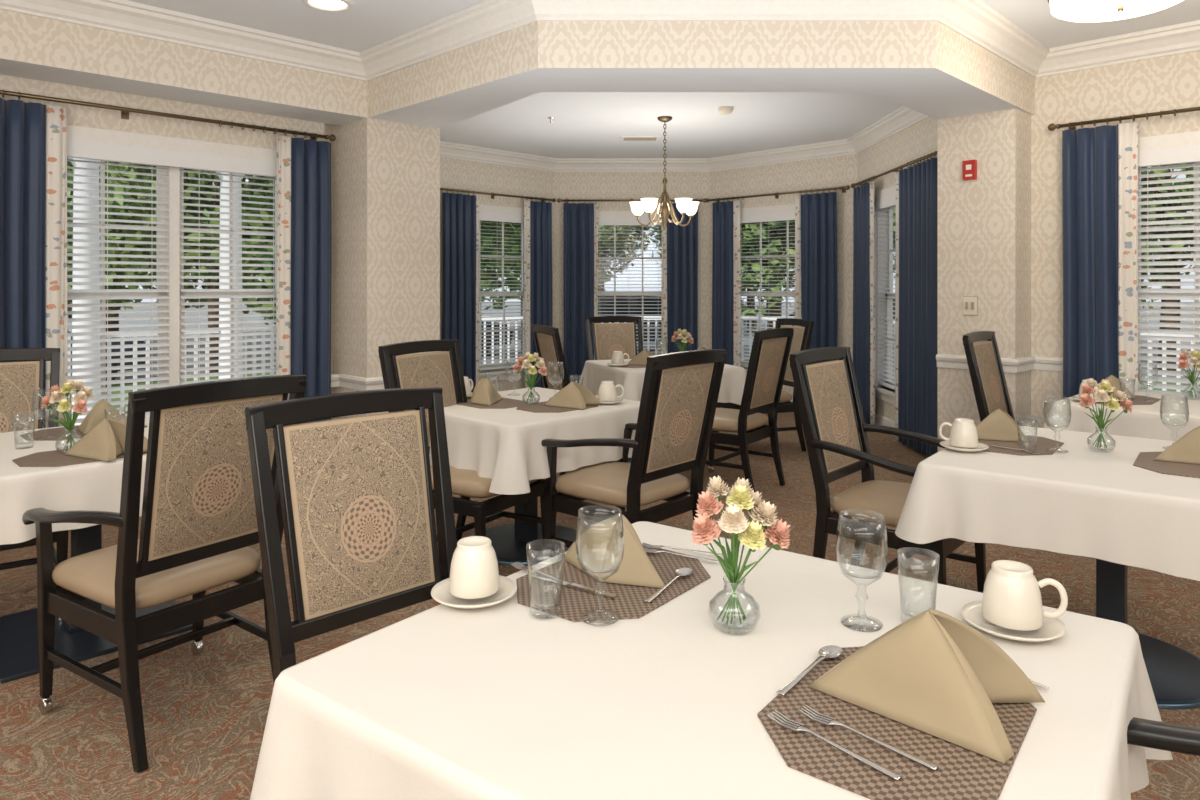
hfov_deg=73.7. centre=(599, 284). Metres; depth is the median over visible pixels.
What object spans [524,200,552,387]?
curtain
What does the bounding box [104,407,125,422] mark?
glass tumbler
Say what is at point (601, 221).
blind
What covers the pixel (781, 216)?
blind
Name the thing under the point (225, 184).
porch column
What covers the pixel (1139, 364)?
water goblet
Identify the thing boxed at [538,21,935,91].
beam
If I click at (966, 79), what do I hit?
beam
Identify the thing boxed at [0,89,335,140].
curtain rod
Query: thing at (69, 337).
porch railing
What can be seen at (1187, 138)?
frame
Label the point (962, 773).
placemat
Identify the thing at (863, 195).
curtain
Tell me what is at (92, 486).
dining table
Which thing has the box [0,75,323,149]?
wall
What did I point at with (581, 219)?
curtain
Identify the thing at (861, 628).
water goblet
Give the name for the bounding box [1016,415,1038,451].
glass tumbler
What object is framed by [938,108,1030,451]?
wall pillar
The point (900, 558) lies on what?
glass tumbler
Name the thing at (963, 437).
cup
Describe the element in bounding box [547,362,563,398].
water goblet
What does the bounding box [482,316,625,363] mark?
porch railing
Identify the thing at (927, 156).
curtain rod
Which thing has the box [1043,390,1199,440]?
dining table
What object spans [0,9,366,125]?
wall
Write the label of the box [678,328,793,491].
dining chair
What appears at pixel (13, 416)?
glass tumbler
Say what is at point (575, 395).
folded napkin
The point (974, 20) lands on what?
crown molding
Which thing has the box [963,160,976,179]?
fire alarm strobe
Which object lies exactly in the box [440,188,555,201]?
curtain rod
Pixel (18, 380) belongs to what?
dining chair
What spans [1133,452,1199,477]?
placemat
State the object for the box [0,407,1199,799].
floor
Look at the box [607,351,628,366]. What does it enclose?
cup
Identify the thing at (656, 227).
tree
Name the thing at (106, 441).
folded napkin
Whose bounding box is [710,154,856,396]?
wall
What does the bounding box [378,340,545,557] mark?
dining chair
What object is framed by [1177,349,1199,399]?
flower vase
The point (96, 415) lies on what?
folded napkin
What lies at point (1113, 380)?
folded napkin
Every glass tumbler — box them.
[12,413,35,448]
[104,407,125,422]
[526,539,564,619]
[896,547,939,622]
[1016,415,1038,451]
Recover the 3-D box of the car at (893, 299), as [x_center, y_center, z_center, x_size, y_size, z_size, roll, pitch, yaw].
[6.399,0.960,18.201,4.497,1.480,1.800,0,0,23]
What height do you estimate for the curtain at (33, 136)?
2.370 m
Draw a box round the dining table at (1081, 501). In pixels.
[895,426,1199,709]
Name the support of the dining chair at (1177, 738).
on the floor
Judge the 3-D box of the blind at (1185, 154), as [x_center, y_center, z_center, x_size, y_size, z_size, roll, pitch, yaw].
[3.825,0.022,4.539,1.440,1.705,0.090,0,0,45]
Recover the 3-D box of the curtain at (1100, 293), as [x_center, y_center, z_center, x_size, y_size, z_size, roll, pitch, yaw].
[3.155,0.185,5.053,0.416,2.370,0.076,0,0,44]
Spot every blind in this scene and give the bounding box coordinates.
[67,139,276,422]
[479,212,530,370]
[598,218,661,352]
[740,211,794,366]
[875,194,895,389]
[1138,145,1199,395]
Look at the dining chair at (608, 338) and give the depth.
7.50 m
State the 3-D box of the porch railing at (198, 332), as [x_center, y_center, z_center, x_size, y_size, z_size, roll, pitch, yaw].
[-4.700,0.940,8.600,0.849,0.920,0.849,0,0,0]
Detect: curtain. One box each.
[0,98,67,427]
[277,135,331,423]
[442,192,478,392]
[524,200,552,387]
[564,203,597,382]
[661,203,697,353]
[712,201,740,366]
[794,192,837,364]
[853,181,874,424]
[895,158,937,456]
[1062,122,1137,398]
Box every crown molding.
[0,0,1199,80]
[440,106,928,171]
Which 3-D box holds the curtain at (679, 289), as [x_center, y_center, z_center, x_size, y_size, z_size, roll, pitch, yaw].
[0.975,0.185,9.800,0.448,2.370,0.080,0,0,0]
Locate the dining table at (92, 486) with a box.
[0,417,191,683]
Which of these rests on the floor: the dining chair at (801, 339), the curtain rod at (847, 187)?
the dining chair at (801, 339)
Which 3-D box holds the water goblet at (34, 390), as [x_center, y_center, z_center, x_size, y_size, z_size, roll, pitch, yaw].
[-2.300,0.537,3.320,0.094,0.205,0.094,0,0,0]
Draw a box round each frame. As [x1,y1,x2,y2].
[67,125,276,400]
[479,204,530,381]
[598,211,661,349]
[740,204,794,373]
[875,185,895,404]
[1118,131,1199,392]
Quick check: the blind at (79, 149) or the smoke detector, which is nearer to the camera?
the blind at (79, 149)
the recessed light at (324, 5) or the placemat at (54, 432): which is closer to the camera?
the placemat at (54, 432)
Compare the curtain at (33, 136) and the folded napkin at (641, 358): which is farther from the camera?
the folded napkin at (641, 358)
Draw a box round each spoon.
[644,568,692,601]
[776,645,842,694]
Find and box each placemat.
[12,448,146,466]
[20,425,147,440]
[458,397,527,408]
[516,401,597,412]
[516,546,709,621]
[619,365,645,367]
[757,646,1036,799]
[978,435,1063,455]
[1104,395,1160,404]
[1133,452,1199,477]
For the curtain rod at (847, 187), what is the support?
attached to the wall at (836, 171)
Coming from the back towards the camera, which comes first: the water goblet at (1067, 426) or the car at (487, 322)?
the car at (487, 322)
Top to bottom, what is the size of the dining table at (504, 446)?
0.760 m
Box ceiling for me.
[128,0,1199,157]
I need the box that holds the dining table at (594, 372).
[579,359,745,462]
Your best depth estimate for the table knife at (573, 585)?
1.67 m
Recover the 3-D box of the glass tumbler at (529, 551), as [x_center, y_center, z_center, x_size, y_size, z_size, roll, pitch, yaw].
[-0.105,0.571,1.550,0.076,0.132,0.076,0,0,0]
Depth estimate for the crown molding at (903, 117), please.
9.24 m
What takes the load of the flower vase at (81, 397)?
on the placemat at (53, 458)
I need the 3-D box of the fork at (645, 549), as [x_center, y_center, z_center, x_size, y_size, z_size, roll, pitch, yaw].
[0.181,0.630,1.870,0.198,0.008,0.023,0,0,23]
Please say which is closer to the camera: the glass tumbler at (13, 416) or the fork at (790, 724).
the fork at (790, 724)
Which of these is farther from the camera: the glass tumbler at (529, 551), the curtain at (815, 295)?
the curtain at (815, 295)
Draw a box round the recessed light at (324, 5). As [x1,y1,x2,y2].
[302,0,353,11]
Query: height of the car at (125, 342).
1.480 m
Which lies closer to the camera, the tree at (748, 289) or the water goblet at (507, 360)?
the water goblet at (507, 360)
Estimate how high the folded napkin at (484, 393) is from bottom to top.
0.130 m
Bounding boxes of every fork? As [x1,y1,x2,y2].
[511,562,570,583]
[642,542,722,555]
[644,548,718,561]
[767,710,901,779]
[799,705,938,769]
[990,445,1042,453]
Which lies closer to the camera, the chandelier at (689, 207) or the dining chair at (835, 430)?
the dining chair at (835, 430)
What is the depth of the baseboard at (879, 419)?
7.68 m
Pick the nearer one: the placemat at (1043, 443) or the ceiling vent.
the placemat at (1043, 443)
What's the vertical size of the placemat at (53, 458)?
0.003 m
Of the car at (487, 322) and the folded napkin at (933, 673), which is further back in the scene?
the car at (487, 322)
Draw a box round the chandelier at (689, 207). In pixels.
[629,116,698,229]
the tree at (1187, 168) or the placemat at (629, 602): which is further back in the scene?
the tree at (1187, 168)
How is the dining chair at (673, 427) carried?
on the floor
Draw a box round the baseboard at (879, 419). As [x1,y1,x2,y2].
[430,398,894,465]
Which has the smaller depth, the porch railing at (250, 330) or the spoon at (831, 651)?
the spoon at (831, 651)
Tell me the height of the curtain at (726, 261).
2.370 m
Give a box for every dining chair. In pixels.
[0,348,68,621]
[22,374,306,772]
[245,387,456,682]
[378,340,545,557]
[532,324,613,475]
[541,349,725,559]
[585,316,642,359]
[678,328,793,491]
[715,318,813,451]
[789,347,985,592]
[962,331,1014,421]
[1127,717,1199,755]
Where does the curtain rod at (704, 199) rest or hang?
attached to the wall at (566, 185)
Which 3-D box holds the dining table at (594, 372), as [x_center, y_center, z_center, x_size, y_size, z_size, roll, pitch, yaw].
[0.508,1.020,6.497,1.202,0.760,1.192,0,0,-20]
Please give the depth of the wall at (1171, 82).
5.29 m
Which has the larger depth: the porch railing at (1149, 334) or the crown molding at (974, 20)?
the porch railing at (1149, 334)
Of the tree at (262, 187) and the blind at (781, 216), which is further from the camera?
the tree at (262, 187)
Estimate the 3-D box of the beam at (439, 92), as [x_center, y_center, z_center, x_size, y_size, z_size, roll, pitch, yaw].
[-1.165,-1.350,5.460,1.670,0.400,2.440,0,0,0]
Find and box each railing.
[67,302,1199,384]
[68,336,70,411]
[106,331,218,416]
[243,325,275,376]
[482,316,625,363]
[598,296,660,340]
[640,316,793,360]
[893,321,894,380]
[1140,333,1199,392]
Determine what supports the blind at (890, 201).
attached to the wall at (920, 139)
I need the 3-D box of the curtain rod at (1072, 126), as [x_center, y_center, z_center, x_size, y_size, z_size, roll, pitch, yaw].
[3.830,-1.030,4.431,2.430,0.070,0.126,0,0,45]
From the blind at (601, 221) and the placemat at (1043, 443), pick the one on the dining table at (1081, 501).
the placemat at (1043, 443)
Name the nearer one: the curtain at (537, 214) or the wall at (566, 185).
the curtain at (537, 214)
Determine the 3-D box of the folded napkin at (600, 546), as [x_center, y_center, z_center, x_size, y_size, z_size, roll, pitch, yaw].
[0.026,0.574,1.768,0.174,0.123,0.244,0,0,-15]
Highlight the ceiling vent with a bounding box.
[621,136,659,140]
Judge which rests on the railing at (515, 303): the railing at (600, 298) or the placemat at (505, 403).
the railing at (600, 298)
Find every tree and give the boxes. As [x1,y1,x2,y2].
[67,157,275,372]
[67,161,214,330]
[244,180,274,197]
[480,220,612,355]
[480,223,521,290]
[598,225,650,290]
[638,225,661,266]
[740,209,894,328]
[742,220,792,331]
[893,211,895,278]
[1140,163,1193,370]
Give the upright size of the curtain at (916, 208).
2.370 m
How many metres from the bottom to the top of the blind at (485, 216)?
1.805 m
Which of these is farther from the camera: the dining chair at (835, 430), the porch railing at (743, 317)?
the porch railing at (743, 317)
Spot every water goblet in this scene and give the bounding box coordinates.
[32,390,57,438]
[506,360,521,395]
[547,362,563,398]
[575,507,624,625]
[836,509,887,631]
[1043,396,1071,452]
[1138,364,1157,401]
[1160,395,1188,448]
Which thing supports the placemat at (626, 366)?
on the dining table at (594, 372)
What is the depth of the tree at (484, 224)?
14.17 m
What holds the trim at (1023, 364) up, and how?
attached to the wall at (1171, 82)
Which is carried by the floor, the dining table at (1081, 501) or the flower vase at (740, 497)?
the dining table at (1081, 501)
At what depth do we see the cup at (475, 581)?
1.60 m
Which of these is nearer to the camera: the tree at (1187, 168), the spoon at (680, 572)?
the spoon at (680, 572)
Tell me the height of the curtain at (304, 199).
2.370 m
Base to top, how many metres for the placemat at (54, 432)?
0.003 m
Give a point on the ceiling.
(585, 124)
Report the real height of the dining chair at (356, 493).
1.111 m
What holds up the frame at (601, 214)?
attached to the wall at (566, 185)
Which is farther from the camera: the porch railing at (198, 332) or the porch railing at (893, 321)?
the porch railing at (893, 321)
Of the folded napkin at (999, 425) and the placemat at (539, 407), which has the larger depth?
the placemat at (539, 407)
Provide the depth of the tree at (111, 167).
14.89 m
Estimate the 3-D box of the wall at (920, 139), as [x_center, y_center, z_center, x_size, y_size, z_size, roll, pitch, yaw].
[2.820,-0.075,7.065,0.160,2.950,2.910,0,0,0]
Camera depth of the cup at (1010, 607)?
1.45 m
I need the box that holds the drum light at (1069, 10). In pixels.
[1048,0,1182,21]
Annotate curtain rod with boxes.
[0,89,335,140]
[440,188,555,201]
[557,198,705,202]
[706,185,849,202]
[851,151,937,187]
[1047,106,1199,130]
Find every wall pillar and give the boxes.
[332,118,439,419]
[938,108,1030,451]
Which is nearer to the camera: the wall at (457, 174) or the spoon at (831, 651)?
the spoon at (831, 651)
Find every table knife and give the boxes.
[530,575,616,598]
[1029,678,1048,688]
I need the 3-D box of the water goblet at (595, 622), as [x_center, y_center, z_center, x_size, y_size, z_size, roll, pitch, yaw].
[0.000,0.534,1.530,0.094,0.205,0.094,0,0,0]
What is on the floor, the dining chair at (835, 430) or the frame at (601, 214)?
the dining chair at (835, 430)
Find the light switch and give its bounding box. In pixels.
[963,296,977,315]
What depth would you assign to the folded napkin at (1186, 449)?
2.87 m
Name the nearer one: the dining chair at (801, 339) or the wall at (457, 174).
the dining chair at (801, 339)
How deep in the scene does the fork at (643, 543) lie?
1.91 m
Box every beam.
[332,21,539,128]
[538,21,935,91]
[871,21,1034,119]
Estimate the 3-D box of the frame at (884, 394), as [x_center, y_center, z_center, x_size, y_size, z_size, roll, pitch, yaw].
[2.790,0.098,7.395,0.200,2.025,1.240,0,0,0]
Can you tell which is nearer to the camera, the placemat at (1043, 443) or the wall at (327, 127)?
the placemat at (1043, 443)
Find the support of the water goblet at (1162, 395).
on the dining table at (1081, 501)
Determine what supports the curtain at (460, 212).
hanging from the curtain rod at (445, 189)
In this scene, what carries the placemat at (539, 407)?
on the dining table at (504, 446)
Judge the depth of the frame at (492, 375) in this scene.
9.39 m
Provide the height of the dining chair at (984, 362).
1.111 m
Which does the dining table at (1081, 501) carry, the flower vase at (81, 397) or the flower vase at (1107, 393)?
the flower vase at (1107, 393)
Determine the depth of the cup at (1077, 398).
4.37 m
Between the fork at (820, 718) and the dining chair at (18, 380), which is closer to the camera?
the fork at (820, 718)
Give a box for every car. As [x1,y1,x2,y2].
[67,330,150,386]
[482,321,512,356]
[788,299,894,349]
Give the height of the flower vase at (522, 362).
0.280 m
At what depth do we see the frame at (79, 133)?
5.03 m
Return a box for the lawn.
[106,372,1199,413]
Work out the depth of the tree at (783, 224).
15.07 m
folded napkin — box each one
[65,418,147,461]
[78,399,126,434]
[470,378,502,405]
[544,381,601,408]
[564,515,666,588]
[628,349,654,365]
[808,608,1044,763]
[976,409,1029,442]
[1105,375,1136,398]
[1154,426,1199,463]
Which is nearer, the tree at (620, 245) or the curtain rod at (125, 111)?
the curtain rod at (125, 111)
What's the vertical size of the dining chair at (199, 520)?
1.111 m
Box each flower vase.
[41,378,93,453]
[513,352,546,402]
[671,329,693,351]
[691,475,790,634]
[1079,378,1132,452]
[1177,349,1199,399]
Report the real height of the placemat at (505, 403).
0.003 m
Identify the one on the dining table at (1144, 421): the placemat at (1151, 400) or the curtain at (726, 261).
the placemat at (1151, 400)
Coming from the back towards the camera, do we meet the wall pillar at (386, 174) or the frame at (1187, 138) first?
the wall pillar at (386, 174)
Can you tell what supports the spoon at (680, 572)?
on the placemat at (629, 602)
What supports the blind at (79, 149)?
attached to the wall at (77, 115)
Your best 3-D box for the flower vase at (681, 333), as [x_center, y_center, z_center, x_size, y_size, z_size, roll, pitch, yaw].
[0.678,0.500,6.592,0.184,0.280,0.135,0,0,0]
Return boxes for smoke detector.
[718,106,733,114]
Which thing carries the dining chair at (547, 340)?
on the floor
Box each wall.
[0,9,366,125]
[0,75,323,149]
[324,123,331,419]
[440,157,552,390]
[553,172,709,353]
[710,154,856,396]
[857,117,937,421]
[1031,50,1199,427]
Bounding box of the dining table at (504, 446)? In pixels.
[429,387,639,564]
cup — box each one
[431,536,516,608]
[464,376,472,397]
[598,381,623,403]
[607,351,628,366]
[939,418,988,451]
[961,560,1067,641]
[1071,380,1099,402]
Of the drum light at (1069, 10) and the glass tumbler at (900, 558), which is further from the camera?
the drum light at (1069, 10)
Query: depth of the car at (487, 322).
18.50 m
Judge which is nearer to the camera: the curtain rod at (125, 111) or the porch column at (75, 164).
the curtain rod at (125, 111)
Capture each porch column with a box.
[69,158,100,424]
[216,172,244,378]
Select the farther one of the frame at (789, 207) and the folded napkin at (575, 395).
the frame at (789, 207)
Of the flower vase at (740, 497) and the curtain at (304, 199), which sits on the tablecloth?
the flower vase at (740, 497)
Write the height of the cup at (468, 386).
0.118 m
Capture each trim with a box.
[331,374,384,390]
[936,354,1062,372]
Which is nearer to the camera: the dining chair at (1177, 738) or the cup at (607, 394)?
the dining chair at (1177, 738)
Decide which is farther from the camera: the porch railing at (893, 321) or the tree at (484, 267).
the tree at (484, 267)

